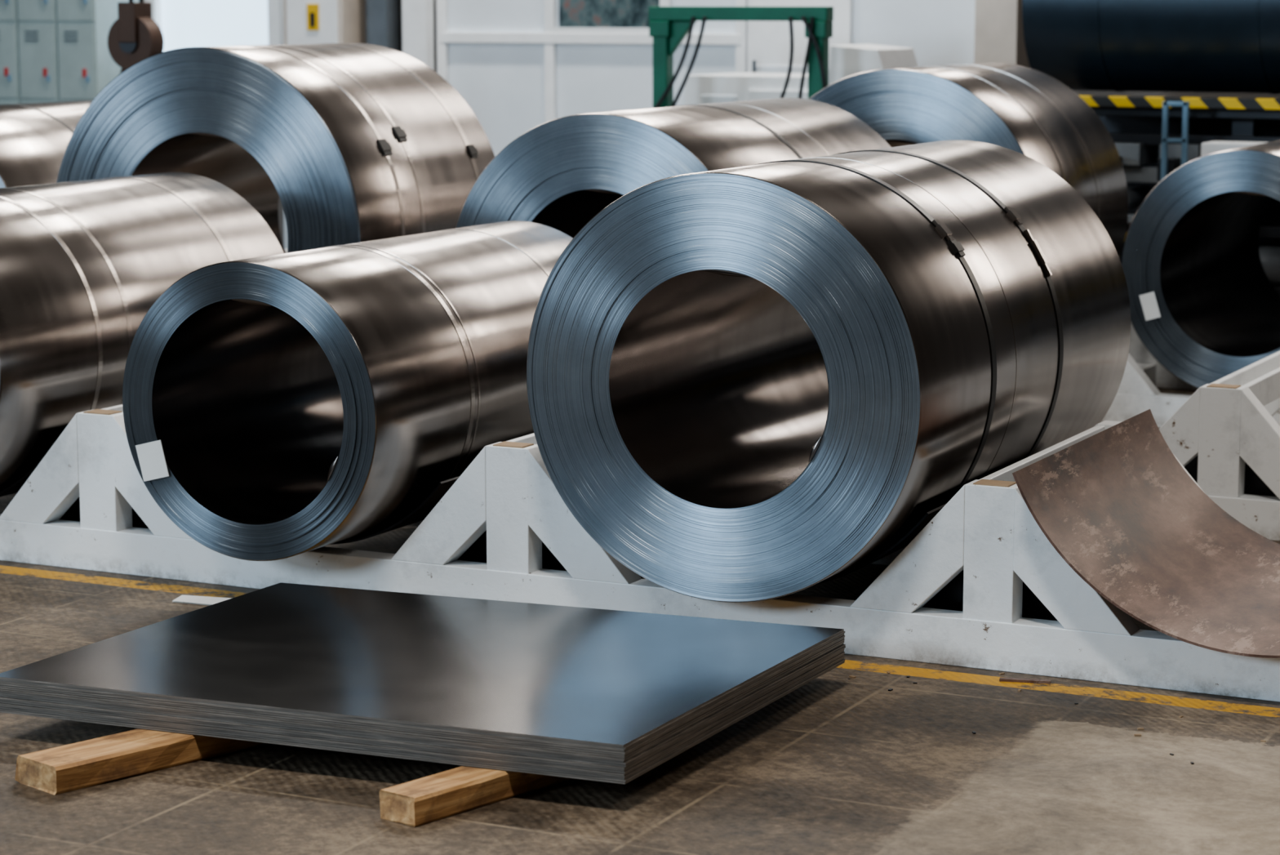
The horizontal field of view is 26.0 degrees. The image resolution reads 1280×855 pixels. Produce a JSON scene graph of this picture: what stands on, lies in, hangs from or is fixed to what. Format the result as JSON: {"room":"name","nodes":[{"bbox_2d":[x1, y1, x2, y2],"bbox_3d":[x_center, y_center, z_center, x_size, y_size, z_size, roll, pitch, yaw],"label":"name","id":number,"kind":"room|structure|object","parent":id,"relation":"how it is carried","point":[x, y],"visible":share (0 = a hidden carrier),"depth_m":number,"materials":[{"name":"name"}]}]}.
{"room":"metal workshop","nodes":[
{"label":"metal workshop","id":0,"kind":"room"},
{"bbox_2d":[365,0,434,70],"bbox_3d":[-1.391,-4.515,15.541,0.360,7.400,0.220,4,10,26],"label":"wall column","id":1,"kind":"structure","parent":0,"point":[382,16],"depth_m":15.86,"materials":[{"name":"white paint"}]},
{"bbox_2d":[143,0,1030,248],"bbox_3d":[-1.770,-4.362,15.861,8.380,7.000,0.250,4,10,26],"label":"wall","id":2,"kind":"structure","parent":0,"point":[505,59],"depth_m":15.44,"materials":[{"name":"white paint"}]},
{"bbox_2d":[144,0,284,52],"bbox_3d":[-2.540,-2.654,16.592,0.970,1.160,0.100,4,10,26],"label":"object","id":3,"kind":"structure","parent":2,"relation":"in","point":[183,24],"depth_m":16.63,"materials":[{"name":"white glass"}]},
{"bbox_2d":[553,0,659,33],"bbox_3d":[-0.171,-2.549,15.385,0.690,0.720,0.025,4,10,26],"label":"window","id":4,"kind":"structure","parent":2,"relation":"in","point":[592,16],"depth_m":15.43,"materials":[{"name":"clear glass"}]},
{"bbox_2d":[0,351,1279,854],"bbox_3d":[-2.218,0.989,4.754,24.000,0.200,22.200,4,10,26],"label":"floor","id":5,"kind":"structure","parent":0,"point":[837,764],"depth_m":5.72,"materials":[{"name":"concrete"}]},
{"bbox_2d":[0,0,138,104],"bbox_3d":[-4.016,-2.015,17.048,2.030,2.000,0.470,4,10,26],"label":"tall cabinet","id":6,"kind":"object","parent":5,"relation":"on","point":[51,51],"visible":0.31,"depth_m":16.50,"materials":[{"name":"metal"}]},
{"bbox_2d":[14,728,269,794],"bbox_3d":[-0.892,0.659,6.047,0.145,0.058,1.004,8,12,44],"label":"wooden beam","id":7,"kind":"structure","parent":5,"relation":"on","point":[68,767],"depth_m":5.78,"materials":[{"name":"brown wood"}]},
{"bbox_2d":[0,582,845,783],"bbox_3d":[-0.467,0.548,6.302,1.504,0.080,1.255,4,10,26],"label":"sheets","id":8,"kind":"object","parent":7,"relation":"on","point":[585,693],"visible":1,"depth_m":6.09,"materials":[{"name":"grey metal"}]},
{"bbox_2d":[172,594,232,604],"bbox_3d":[-1.139,0.466,7.461,0.254,0.009,0.076,3,9,21],"label":"paper sheet","id":9,"kind":"object","parent":5,"relation":"on","point":[204,600],"visible":0.6,"depth_m":7.47,"materials":[{"name":"white paper"}]},
{"bbox_2d":[283,0,366,44],"bbox_3d":[-1.794,-1.966,16.066,0.400,2.200,0.462,4,10,26],"label":"tall cabinet","id":10,"kind":"object","parent":5,"relation":"on","point":[304,21],"visible":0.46,"depth_m":15.85,"materials":[{"name":"white metal"}]},
{"bbox_2d":[379,765,572,826],"bbox_3d":[-0.198,0.701,5.777,0.111,0.058,0.855,8,12,41],"label":"wooden beam","id":11,"kind":"structure","parent":5,"relation":"on","point":[445,793],"depth_m":5.53,"materials":[{"name":"brown wood"}]},
{"bbox_2d":[0,404,1279,701],"bbox_3d":[-0.215,0.185,7.828,9.200,0.454,1.150,4,10,26],"label":"rack","id":12,"kind":"object","parent":5,"relation":"on","point":[981,585],"visible":0.52,"depth_m":7.16,"materials":[{"name":"white metal"}]},
{"bbox_2d":[0,442,54,496],"bbox_3d":[-1.856,0.052,8.671,0.883,0.219,1.040,4,10,26],"label":"plate","id":13,"kind":"object","parent":12,"relation":"on","point":[15,487],"visible":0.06,"depth_m":8.10,"materials":[{"name":"metal"}]},
{"bbox_2d":[0,172,283,491],"bbox_3d":[-1.861,-0.295,8.606,0.915,0.911,1.504,4,10,26],"label":"coil","id":14,"kind":"object","parent":13,"relation":"on","point":[82,263],"visible":0.62,"depth_m":8.20,"materials":[{"name":"grey metal"}]},
{"bbox_2d":[330,475,459,544],"bbox_3d":[-0.670,0.149,8.094,0.820,0.204,1.040,4,10,26],"label":"plate","id":15,"kind":"object","parent":12,"relation":"on","point":[420,513],"visible":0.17,"depth_m":7.54,"materials":[{"name":"metal"}]},
{"bbox_2d":[122,220,572,560],"bbox_3d":[-0.708,-0.142,7.971,0.806,0.800,1.509,4,10,26],"label":"coil","id":16,"kind":"object","parent":15,"relation":"on","point":[277,406],"visible":0.92,"depth_m":7.51,"materials":[{"name":"grey metal"}]},
{"bbox_2d":[815,502,946,584],"bbox_3d":[0.516,0.223,7.514,0.946,0.234,1.040,4,10,26],"label":"plate","id":17,"kind":"object","parent":12,"relation":"on","point":[907,539],"visible":0.11,"depth_m":6.92,"materials":[{"name":"metal"}]},
{"bbox_2d":[526,140,1130,602],"bbox_3d":[0.571,-0.211,7.561,1.070,1.066,1.741,4,10,26],"label":"coil","id":18,"kind":"object","parent":17,"relation":"on","point":[753,383],"visible":1,"depth_m":6.95,"materials":[{"name":"grey metal"}]},
{"bbox_2d":[1012,408,1279,657],"bbox_3d":[1.643,0.255,6.809,1.151,0.383,1.143,4,10,26],"label":"plate","id":19,"kind":"object","parent":12,"relation":"on","point":[1116,504],"visible":1,"depth_m":6.87,"materials":[{"name":"brown metal"}]},
{"bbox_2d":[648,6,833,107],"bbox_3d":[0.492,-1.293,13.768,1.140,1.570,0.400,4,10,26],"label":"frame","id":20,"kind":"object","parent":5,"relation":"on","point":[668,26],"visible":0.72,"depth_m":13.66,"materials":[{"name":"green metal"}]},
{"bbox_2d":[284,248,1279,427],"bbox_3d":[1.294,-0.372,11.451,7.322,0.454,1.150,4,10,26],"label":"rack","id":21,"kind":"object","parent":5,"relation":"on","point":[1137,393],"visible":0.04,"depth_m":10.57,"materials":[{"name":"white metal"}]},
{"bbox_2d":[808,62,1128,257],"bbox_3d":[1.236,-0.861,11.301,1.209,1.217,1.154,4,10,26],"label":"coil","id":22,"kind":"object","parent":21,"relation":"on","point":[1028,112],"visible":0.2,"depth_m":10.80,"materials":[{"name":"grey metal"}]},
{"bbox_2d":[1121,140,1279,387],"bbox_3d":[2.575,-0.674,11.026,0.920,0.928,1.529,4,10,26],"label":"coil","id":23,"kind":"object","parent":21,"relation":"on","point":[1203,303],"visible":0.88,"depth_m":10.54,"materials":[{"name":"grey metal"}]},
{"bbox_2d":[684,44,918,105],"bbox_3d":[0.864,-1.281,14.317,1.168,1.380,0.700,4,10,26],"label":"machine","id":24,"kind":"object","parent":5,"relation":"on","point":[846,60],"visible":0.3,"depth_m":14.06,"materials":[{"name":"white metal"}]},
{"bbox_2d":[840,666,1266,764],"bbox_3d":[0.126,0.583,6.716,3.115,0.006,0.587,4,10,26],"label":"debris","id":25,"kind":"object","parent":5,"relation":"on","point":[1002,679],"visible":0.83,"depth_m":6.59,"materials":[{"name":"beige cardboard"}]},
{"bbox_2d":[1022,0,1279,293],"bbox_3d":[3.934,-1.256,12.029,4.620,2.024,1.250,4,10,26],"label":"machine","id":26,"kind":"object","parent":5,"relation":"on","point":[1120,46],"visible":0.37,"depth_m":12.55,"materials":[{"name":"metal"}]},
{"bbox_2d":[1159,351,1279,540],"bbox_3d":[0.456,-0.091,9.622,9.600,0.454,1.150,4,10,26],"label":"rack","id":27,"kind":"object","parent":5,"relation":"on","point":[1226,435],"visible":0.11,"depth_m":8.36,"materials":[{"name":"white metal"}]},
{"bbox_2d":[0,99,93,187],"bbox_3d":[-2.457,-0.724,10.868,1.068,1.076,1.204,4,10,26],"label":"coil","id":28,"kind":"object","parent":27,"relation":"on","point":[35,137],"visible":0.07,"depth_m":10.44,"materials":[{"name":"grey metal"}]},
{"bbox_2d":[56,43,494,253],"bbox_3d":[-1.313,-0.741,10.192,1.310,1.316,1.026,4,10,26],"label":"coil","id":29,"kind":"object","parent":27,"relation":"on","point":[355,142],"visible":0.48,"depth_m":9.75,"materials":[{"name":"grey metal"}]},
{"bbox_2d":[455,97,890,238],"bbox_3d":[0.209,-0.578,9.787,1.113,1.115,1.604,4,10,26],"label":"coil","id":30,"kind":"object","parent":27,"relation":"on","point":[560,173],"visible":0.27,"depth_m":9.15,"materials":[{"name":"grey metal"}]},
{"bbox_2d":[278,0,1279,245],"bbox_3d":[2.644,-4.317,13.921,24.000,7.500,0.200,4,10,26],"label":"wall","id":31,"kind":"structure","parent":0,"point":[1108,93],"depth_m":14.27,"materials":[{"name":"paint"}]},
{"bbox_3d":[-2.218,-6.622,3.584,24.000,0.200,22.200,4,10,26],"label":"ceiling","id":32,"kind":"structure","parent":0,"visible":0},
{"bbox_2d":[106,0,164,72],"bbox_3d":[-2.422,-4.706,12.890,0.260,6.317,0.140,4,10,26],"label":"hook block","id":33,"kind":"object","parent":32,"relation":"hanging from","point":[135,37],"visible":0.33,"depth_m":13.27,"materials":[{"name":"brown metal"}]}
]}

